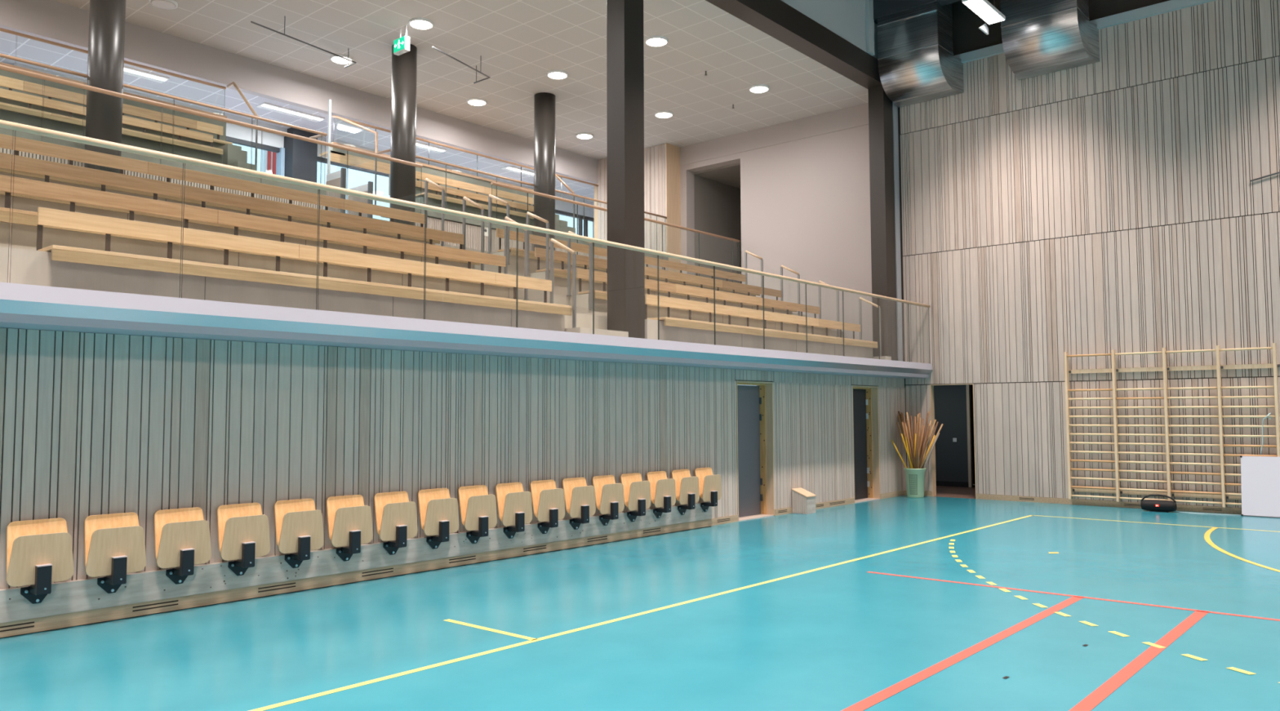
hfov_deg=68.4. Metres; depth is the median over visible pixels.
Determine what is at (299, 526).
seat
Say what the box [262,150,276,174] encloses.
banner
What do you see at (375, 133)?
stair handrail
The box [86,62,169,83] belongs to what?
recessed light
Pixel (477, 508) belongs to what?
seat
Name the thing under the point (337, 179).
wall
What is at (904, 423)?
stick
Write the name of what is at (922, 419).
stick
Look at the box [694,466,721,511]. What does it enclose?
seat
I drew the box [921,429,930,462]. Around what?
stick
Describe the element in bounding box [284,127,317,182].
square column
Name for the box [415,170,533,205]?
bench
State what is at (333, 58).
ceiling lamp
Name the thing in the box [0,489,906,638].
baseboard
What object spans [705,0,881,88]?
steel beam
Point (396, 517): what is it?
seat
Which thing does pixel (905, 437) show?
stick
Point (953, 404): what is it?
door
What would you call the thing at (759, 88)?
ceiling lamp
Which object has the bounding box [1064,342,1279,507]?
wall bars
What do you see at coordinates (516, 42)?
ceiling
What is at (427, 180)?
stair handrail
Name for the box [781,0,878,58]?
wall
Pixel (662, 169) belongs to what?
wall pillar
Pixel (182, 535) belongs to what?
seat
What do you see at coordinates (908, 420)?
stick
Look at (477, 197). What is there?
bench
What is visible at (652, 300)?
bench
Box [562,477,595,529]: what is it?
seat
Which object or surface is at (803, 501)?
box
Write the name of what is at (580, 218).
window
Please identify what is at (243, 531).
seat
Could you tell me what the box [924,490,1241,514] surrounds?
baseboard
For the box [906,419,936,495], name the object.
stick
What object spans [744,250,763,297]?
stair handrail
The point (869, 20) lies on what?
trim
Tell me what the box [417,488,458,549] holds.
seat
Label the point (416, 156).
glass railing
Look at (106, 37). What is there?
round column
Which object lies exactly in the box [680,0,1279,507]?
wall
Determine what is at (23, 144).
bench
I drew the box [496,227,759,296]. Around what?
bench
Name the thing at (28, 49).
window
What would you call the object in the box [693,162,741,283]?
doorway
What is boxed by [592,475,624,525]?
seat
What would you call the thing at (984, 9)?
lamp
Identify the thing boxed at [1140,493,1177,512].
speaker
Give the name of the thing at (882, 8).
ceiling
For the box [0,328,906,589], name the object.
wall
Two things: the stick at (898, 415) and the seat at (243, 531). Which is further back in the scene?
the stick at (898, 415)
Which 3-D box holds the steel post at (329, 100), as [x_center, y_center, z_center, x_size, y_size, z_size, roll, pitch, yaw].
[-5.510,-3.063,16.664,0.040,2.970,0.035,-3,-5,41]
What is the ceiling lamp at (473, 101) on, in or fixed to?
attached to the ceiling at (516, 42)
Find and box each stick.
[891,440,907,468]
[896,422,905,447]
[897,414,906,447]
[900,413,911,458]
[901,422,911,459]
[901,433,913,468]
[904,422,912,464]
[905,436,911,468]
[906,419,915,466]
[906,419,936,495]
[906,423,942,495]
[907,419,915,468]
[910,415,913,443]
[912,416,915,468]
[914,433,915,457]
[915,422,918,468]
[916,413,919,468]
[917,414,919,468]
[919,411,929,457]
[919,413,928,461]
[919,418,924,446]
[919,425,924,454]
[919,425,929,468]
[920,435,935,465]
[921,421,938,468]
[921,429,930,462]
[923,432,939,468]
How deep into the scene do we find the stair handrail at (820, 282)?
17.79 m
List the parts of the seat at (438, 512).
backrest, seat panel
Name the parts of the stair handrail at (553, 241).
post, handrail, post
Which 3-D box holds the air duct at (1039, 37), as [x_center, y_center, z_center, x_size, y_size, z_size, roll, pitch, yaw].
[6.820,-5.840,15.780,1.330,1.945,0.944,-3,-5,41]
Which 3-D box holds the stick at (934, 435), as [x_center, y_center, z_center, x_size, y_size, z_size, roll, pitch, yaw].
[5.076,1.983,16.983,0.514,1.096,0.026,-2,-4,27]
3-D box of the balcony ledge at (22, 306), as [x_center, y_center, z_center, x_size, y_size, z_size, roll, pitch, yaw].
[-4.785,-0.176,9.159,4.750,0.257,26.360,-3,-5,41]
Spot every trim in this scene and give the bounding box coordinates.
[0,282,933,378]
[0,502,711,622]
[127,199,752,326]
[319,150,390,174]
[738,514,773,521]
[854,497,879,502]
[865,0,874,55]
[892,102,902,361]
[953,0,1215,62]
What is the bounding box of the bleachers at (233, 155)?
[0,69,668,260]
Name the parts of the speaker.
carry handle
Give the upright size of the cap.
0.050 m
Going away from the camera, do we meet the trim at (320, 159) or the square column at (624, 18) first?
the square column at (624, 18)
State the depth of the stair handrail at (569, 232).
12.78 m
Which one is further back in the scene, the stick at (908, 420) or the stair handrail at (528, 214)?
the stick at (908, 420)
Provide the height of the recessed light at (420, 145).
0.035 m
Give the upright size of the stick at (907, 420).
1.372 m
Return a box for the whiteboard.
[1240,455,1279,518]
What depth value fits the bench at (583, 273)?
15.12 m
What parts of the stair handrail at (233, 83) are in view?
handrail, post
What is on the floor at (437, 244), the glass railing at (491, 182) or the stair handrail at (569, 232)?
the glass railing at (491, 182)
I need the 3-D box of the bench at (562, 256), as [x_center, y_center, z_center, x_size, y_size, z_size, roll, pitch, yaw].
[0.757,-1.201,15.951,0.377,0.450,6.580,-3,-5,41]
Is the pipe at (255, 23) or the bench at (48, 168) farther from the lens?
the pipe at (255, 23)
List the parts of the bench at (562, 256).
backrest post, seat, backrest post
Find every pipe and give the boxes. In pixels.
[250,16,355,67]
[431,46,490,83]
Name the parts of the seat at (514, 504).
backrest, seat panel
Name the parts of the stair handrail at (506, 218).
post, handrail, post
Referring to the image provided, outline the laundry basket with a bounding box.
[903,467,925,497]
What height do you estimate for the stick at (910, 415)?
1.439 m
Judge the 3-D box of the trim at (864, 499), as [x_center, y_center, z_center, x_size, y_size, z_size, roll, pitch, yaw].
[3.835,2.527,16.440,0.300,0.012,0.960,-3,-5,41]
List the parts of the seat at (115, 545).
backrest, seat panel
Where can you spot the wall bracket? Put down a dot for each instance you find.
(1279, 171)
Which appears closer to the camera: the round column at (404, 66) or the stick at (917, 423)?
the round column at (404, 66)
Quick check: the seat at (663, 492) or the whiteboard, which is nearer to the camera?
the seat at (663, 492)
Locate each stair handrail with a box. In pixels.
[226,81,257,170]
[332,115,390,204]
[424,177,444,246]
[462,195,484,271]
[488,194,510,264]
[503,216,528,300]
[526,211,549,279]
[550,238,576,328]
[555,173,574,227]
[566,231,592,308]
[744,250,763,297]
[780,265,799,315]
[817,280,839,337]
[858,297,881,355]
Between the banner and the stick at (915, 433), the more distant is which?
the banner
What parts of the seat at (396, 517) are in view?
backrest, seat panel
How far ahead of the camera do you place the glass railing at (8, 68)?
11.71 m
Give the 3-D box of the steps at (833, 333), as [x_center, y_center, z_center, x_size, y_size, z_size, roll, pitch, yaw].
[3.345,-0.494,18.821,3.910,1.555,1.159,-3,-5,41]
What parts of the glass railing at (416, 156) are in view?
glass panel, glass panel, handrail, glass panel, glass panel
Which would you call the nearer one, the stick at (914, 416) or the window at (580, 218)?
the stick at (914, 416)
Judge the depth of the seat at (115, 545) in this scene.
7.00 m
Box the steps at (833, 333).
[792,312,891,359]
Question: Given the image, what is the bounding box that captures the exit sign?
[393,25,409,55]
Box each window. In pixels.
[0,31,594,202]
[226,136,279,152]
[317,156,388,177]
[533,204,594,238]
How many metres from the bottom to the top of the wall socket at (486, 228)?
0.170 m
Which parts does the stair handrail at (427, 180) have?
post, handrail, post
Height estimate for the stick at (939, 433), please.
1.136 m
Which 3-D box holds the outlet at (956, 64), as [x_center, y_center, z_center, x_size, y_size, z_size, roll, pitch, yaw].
[5.297,-5.073,17.444,1.270,0.625,0.348,-3,-5,41]
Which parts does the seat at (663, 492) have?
backrest, seat panel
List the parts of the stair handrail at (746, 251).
post, handrail, post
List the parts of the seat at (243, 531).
backrest, seat panel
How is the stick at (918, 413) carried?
in the laundry basket
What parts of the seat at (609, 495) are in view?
backrest, seat panel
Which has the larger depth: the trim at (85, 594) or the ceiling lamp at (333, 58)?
the ceiling lamp at (333, 58)
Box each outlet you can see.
[893,56,964,107]
[1014,22,1099,79]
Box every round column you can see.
[84,0,125,173]
[389,44,417,225]
[533,92,555,251]
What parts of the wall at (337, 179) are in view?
slat panel, rail, post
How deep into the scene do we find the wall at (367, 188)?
16.11 m
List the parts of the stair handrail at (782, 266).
post, handrail, post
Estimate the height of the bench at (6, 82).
0.380 m
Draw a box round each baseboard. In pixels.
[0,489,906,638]
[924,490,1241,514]
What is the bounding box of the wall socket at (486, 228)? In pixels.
[484,226,488,236]
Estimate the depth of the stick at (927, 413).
17.09 m
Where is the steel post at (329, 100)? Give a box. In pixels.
[327,99,331,173]
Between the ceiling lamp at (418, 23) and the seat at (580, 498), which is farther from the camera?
the ceiling lamp at (418, 23)
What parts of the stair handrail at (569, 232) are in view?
post, handrail, post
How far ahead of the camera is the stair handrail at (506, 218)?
11.81 m
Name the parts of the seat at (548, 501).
backrest, seat panel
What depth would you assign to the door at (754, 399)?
14.14 m
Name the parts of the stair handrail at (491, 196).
post, handrail, post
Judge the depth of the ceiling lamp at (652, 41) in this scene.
15.52 m
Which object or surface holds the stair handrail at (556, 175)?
on the bleachers at (233, 155)
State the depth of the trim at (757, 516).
13.82 m
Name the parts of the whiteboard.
frame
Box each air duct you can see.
[876,1,964,107]
[1000,0,1099,79]
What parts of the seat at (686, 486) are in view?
backrest, seat panel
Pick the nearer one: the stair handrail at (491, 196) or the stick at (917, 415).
the stair handrail at (491, 196)
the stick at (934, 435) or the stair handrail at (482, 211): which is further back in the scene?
the stick at (934, 435)
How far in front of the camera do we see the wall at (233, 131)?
18.24 m
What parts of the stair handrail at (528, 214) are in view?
post, handrail, post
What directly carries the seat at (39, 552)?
attached to the wall at (91, 424)
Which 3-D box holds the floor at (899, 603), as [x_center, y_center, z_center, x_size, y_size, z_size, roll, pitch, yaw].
[2.761,1.818,4.412,16.200,0.023,29.200,-3,-5,41]
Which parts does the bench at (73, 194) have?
backrest post, seat, backrest post, backrest post, backrest post, backrest post, backrest post, backrest post, backrest post, backrest post, backrest post, backrest post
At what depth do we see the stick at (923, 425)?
17.00 m
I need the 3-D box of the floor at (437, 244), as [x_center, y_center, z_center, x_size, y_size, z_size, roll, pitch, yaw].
[-7.613,-1.644,11.684,3.300,0.450,26.360,-3,-5,41]
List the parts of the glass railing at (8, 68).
glass panel, glass panel, handrail, glass panel, glass panel, glass panel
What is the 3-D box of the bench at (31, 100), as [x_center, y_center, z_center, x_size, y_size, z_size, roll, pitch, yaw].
[-8.687,-3.356,11.754,0.377,0.365,6.915,-3,-5,41]
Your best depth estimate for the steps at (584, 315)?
11.98 m
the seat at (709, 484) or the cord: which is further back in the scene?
the cord
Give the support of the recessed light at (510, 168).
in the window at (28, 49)
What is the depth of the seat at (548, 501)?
10.36 m
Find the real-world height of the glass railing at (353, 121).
0.513 m
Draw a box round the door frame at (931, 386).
[929,383,976,498]
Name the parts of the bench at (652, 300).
backrest post, backrest post, backrest post, backrest, seat, backrest post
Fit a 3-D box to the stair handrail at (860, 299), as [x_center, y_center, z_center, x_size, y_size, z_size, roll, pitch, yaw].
[4.231,-0.452,17.320,0.445,1.284,0.042,-3,-5,41]
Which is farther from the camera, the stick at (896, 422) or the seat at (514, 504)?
the stick at (896, 422)
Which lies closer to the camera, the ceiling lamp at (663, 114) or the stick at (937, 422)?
the stick at (937, 422)
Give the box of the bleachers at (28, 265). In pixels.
[0,171,872,358]
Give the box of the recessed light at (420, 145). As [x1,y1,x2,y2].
[415,141,447,152]
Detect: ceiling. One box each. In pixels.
[52,0,868,159]
[873,0,961,24]
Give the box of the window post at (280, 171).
[275,147,284,176]
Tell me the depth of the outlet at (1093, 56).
15.67 m
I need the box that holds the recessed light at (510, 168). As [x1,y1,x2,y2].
[501,165,533,177]
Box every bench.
[0,75,232,144]
[0,88,222,155]
[0,133,440,243]
[0,147,667,270]
[0,152,479,265]
[0,174,524,288]
[36,207,571,315]
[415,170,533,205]
[415,180,533,219]
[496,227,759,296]
[534,247,796,312]
[576,267,835,329]
[644,293,877,347]
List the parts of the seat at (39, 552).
backrest, seat panel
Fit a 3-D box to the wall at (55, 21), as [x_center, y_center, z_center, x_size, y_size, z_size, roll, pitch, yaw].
[-9.348,-5.026,13.375,0.155,0.580,26.360,-3,-5,41]
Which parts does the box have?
lid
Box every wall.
[0,0,598,183]
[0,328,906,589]
[1,62,594,237]
[325,167,346,213]
[347,181,373,217]
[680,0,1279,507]
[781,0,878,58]
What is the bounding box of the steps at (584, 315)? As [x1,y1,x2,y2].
[474,263,628,337]
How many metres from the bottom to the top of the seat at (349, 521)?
0.588 m
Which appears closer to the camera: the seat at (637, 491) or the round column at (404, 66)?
the seat at (637, 491)
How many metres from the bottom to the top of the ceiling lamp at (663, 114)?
0.054 m
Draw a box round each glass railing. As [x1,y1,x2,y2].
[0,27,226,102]
[0,53,327,183]
[0,64,422,213]
[0,120,930,363]
[336,117,598,205]
[415,155,666,250]
[490,181,740,283]
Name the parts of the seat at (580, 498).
backrest, seat panel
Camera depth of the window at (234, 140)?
18.00 m
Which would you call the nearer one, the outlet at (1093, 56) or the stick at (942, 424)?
the outlet at (1093, 56)
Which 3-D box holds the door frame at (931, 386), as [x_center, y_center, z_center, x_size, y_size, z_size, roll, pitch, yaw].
[5.690,1.542,17.061,0.815,2.040,0.144,-3,-5,41]
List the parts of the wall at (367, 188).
rail, slat panel, post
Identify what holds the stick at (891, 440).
in the laundry basket
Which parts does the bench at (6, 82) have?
seat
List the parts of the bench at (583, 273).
backrest post, seat, backrest post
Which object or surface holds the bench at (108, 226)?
on the bleachers at (28, 265)
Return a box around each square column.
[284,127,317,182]
[606,0,644,338]
[867,84,897,360]
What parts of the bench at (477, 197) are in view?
seat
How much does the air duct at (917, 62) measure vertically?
1.945 m
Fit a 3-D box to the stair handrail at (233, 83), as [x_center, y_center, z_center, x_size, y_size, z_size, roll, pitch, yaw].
[-6.580,-3.583,15.557,1.056,2.062,0.048,-3,-5,41]
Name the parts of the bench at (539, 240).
backrest post, seat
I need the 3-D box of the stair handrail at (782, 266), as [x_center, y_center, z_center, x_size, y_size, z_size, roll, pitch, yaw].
[2.947,-1.246,18.473,0.445,1.109,0.042,-3,-5,41]
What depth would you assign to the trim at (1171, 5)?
15.38 m
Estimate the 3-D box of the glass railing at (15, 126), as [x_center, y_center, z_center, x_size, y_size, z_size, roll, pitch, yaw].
[-0.541,-0.780,10.543,0.052,1.085,18.000,-3,-5,41]
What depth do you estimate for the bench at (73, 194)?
9.13 m
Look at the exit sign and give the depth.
14.95 m
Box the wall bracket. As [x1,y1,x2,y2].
[1250,171,1279,182]
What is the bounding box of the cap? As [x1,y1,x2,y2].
[0,62,533,191]
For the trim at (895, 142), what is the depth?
17.77 m
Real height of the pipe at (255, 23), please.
0.313 m
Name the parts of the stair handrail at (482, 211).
post, handrail, post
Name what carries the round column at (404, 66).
on the floor at (437, 244)
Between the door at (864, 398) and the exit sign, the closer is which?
the exit sign
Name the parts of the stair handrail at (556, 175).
handrail, post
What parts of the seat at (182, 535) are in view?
backrest, seat panel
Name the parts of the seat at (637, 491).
backrest, seat panel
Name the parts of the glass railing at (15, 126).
glass panel, glass panel, glass panel, glass panel, glass panel, glass panel, glass panel, glass panel, glass panel, glass panel, glass panel, glass panel, glass panel, glass panel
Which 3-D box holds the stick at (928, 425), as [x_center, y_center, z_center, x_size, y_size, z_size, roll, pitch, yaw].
[5.056,1.893,16.926,0.029,1.267,0.390,3,-4,-40]
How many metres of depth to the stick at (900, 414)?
17.00 m
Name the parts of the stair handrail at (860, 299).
post, handrail, post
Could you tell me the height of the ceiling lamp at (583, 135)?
0.054 m
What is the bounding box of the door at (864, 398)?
[852,385,879,499]
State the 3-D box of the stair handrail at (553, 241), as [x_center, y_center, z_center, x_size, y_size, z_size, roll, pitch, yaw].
[-0.929,-0.797,11.348,0.445,1.288,0.042,-3,-5,41]
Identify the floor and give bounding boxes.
[0,484,1279,710]
[435,243,495,253]
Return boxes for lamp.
[148,0,177,9]
[329,53,353,64]
[408,17,434,29]
[466,97,487,106]
[546,70,568,79]
[575,132,593,138]
[644,35,668,46]
[654,111,673,118]
[748,84,769,93]
[961,0,1005,35]
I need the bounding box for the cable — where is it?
[1176,511,1240,515]
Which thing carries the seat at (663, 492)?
attached to the wall at (91, 424)
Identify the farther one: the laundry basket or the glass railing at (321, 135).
the laundry basket
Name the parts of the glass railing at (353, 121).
glass panel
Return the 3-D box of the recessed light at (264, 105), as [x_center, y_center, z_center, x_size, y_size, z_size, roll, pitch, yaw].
[-6.442,-4.485,17.407,0.300,0.035,1.200,-3,-5,41]
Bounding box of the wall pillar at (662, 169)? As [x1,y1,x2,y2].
[594,142,680,272]
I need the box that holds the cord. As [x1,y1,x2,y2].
[1259,413,1271,454]
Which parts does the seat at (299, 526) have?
backrest, seat panel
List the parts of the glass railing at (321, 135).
glass panel, handrail, glass panel, glass panel, glass panel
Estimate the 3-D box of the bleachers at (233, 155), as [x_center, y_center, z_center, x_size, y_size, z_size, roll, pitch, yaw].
[-8.642,-3.414,12.336,2.240,1.530,25.850,-3,-5,41]
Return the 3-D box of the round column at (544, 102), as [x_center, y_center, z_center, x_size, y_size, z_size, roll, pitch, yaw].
[-1.843,-3.272,18.195,0.410,3.545,0.410,-3,-5,41]
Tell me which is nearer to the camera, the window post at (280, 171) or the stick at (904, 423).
the stick at (904, 423)
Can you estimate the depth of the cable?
14.09 m
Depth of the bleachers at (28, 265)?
9.35 m
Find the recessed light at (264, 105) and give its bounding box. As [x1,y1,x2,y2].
[256,102,324,122]
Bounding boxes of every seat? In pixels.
[5,517,74,604]
[84,512,146,593]
[154,506,211,584]
[217,502,270,575]
[274,498,324,568]
[326,494,373,561]
[373,491,417,555]
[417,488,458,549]
[457,484,497,543]
[495,482,532,538]
[529,480,564,533]
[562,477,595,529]
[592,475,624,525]
[620,472,650,521]
[646,471,675,518]
[671,469,699,515]
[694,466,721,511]
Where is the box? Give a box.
[791,487,816,514]
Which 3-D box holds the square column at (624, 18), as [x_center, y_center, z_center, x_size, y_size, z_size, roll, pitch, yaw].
[-0.187,-2.743,12.187,0.310,5.270,0.380,-3,-5,41]
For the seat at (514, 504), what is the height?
0.588 m
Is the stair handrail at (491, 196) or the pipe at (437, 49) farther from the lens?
the pipe at (437, 49)
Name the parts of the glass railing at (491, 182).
glass panel, glass panel, handrail, glass panel, glass panel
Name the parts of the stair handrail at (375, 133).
handrail, post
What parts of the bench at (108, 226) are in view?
backrest post, backrest post, backrest post, backrest post, backrest post, seat, backrest post, backrest post, backrest post, backrest post, backrest post, backrest post, backrest post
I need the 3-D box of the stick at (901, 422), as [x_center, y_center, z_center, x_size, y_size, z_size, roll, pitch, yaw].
[4.872,1.867,17.004,0.395,1.330,0.028,2,-4,-34]
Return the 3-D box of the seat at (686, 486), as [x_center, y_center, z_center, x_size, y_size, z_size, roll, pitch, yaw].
[0.607,1.787,12.277,0.217,0.588,0.422,-3,-5,41]
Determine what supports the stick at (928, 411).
in the laundry basket
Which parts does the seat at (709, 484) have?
backrest, seat panel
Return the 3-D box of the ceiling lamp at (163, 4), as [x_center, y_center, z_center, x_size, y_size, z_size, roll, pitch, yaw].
[-7.122,-5.256,14.071,0.390,0.054,0.390,-3,-5,41]
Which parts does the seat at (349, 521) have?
backrest, seat panel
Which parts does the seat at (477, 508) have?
backrest, seat panel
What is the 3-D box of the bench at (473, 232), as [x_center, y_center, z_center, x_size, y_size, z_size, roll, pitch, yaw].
[-7.846,-2.284,11.596,0.115,0.820,25.867,-3,-5,41]
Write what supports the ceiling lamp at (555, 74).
attached to the ceiling at (516, 42)
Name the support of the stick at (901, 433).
in the laundry basket
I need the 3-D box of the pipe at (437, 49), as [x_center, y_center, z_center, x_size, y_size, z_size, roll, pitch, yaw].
[-2.950,-5.033,15.867,0.389,0.313,1.714,-1,-4,13]
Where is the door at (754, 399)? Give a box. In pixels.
[736,380,774,517]

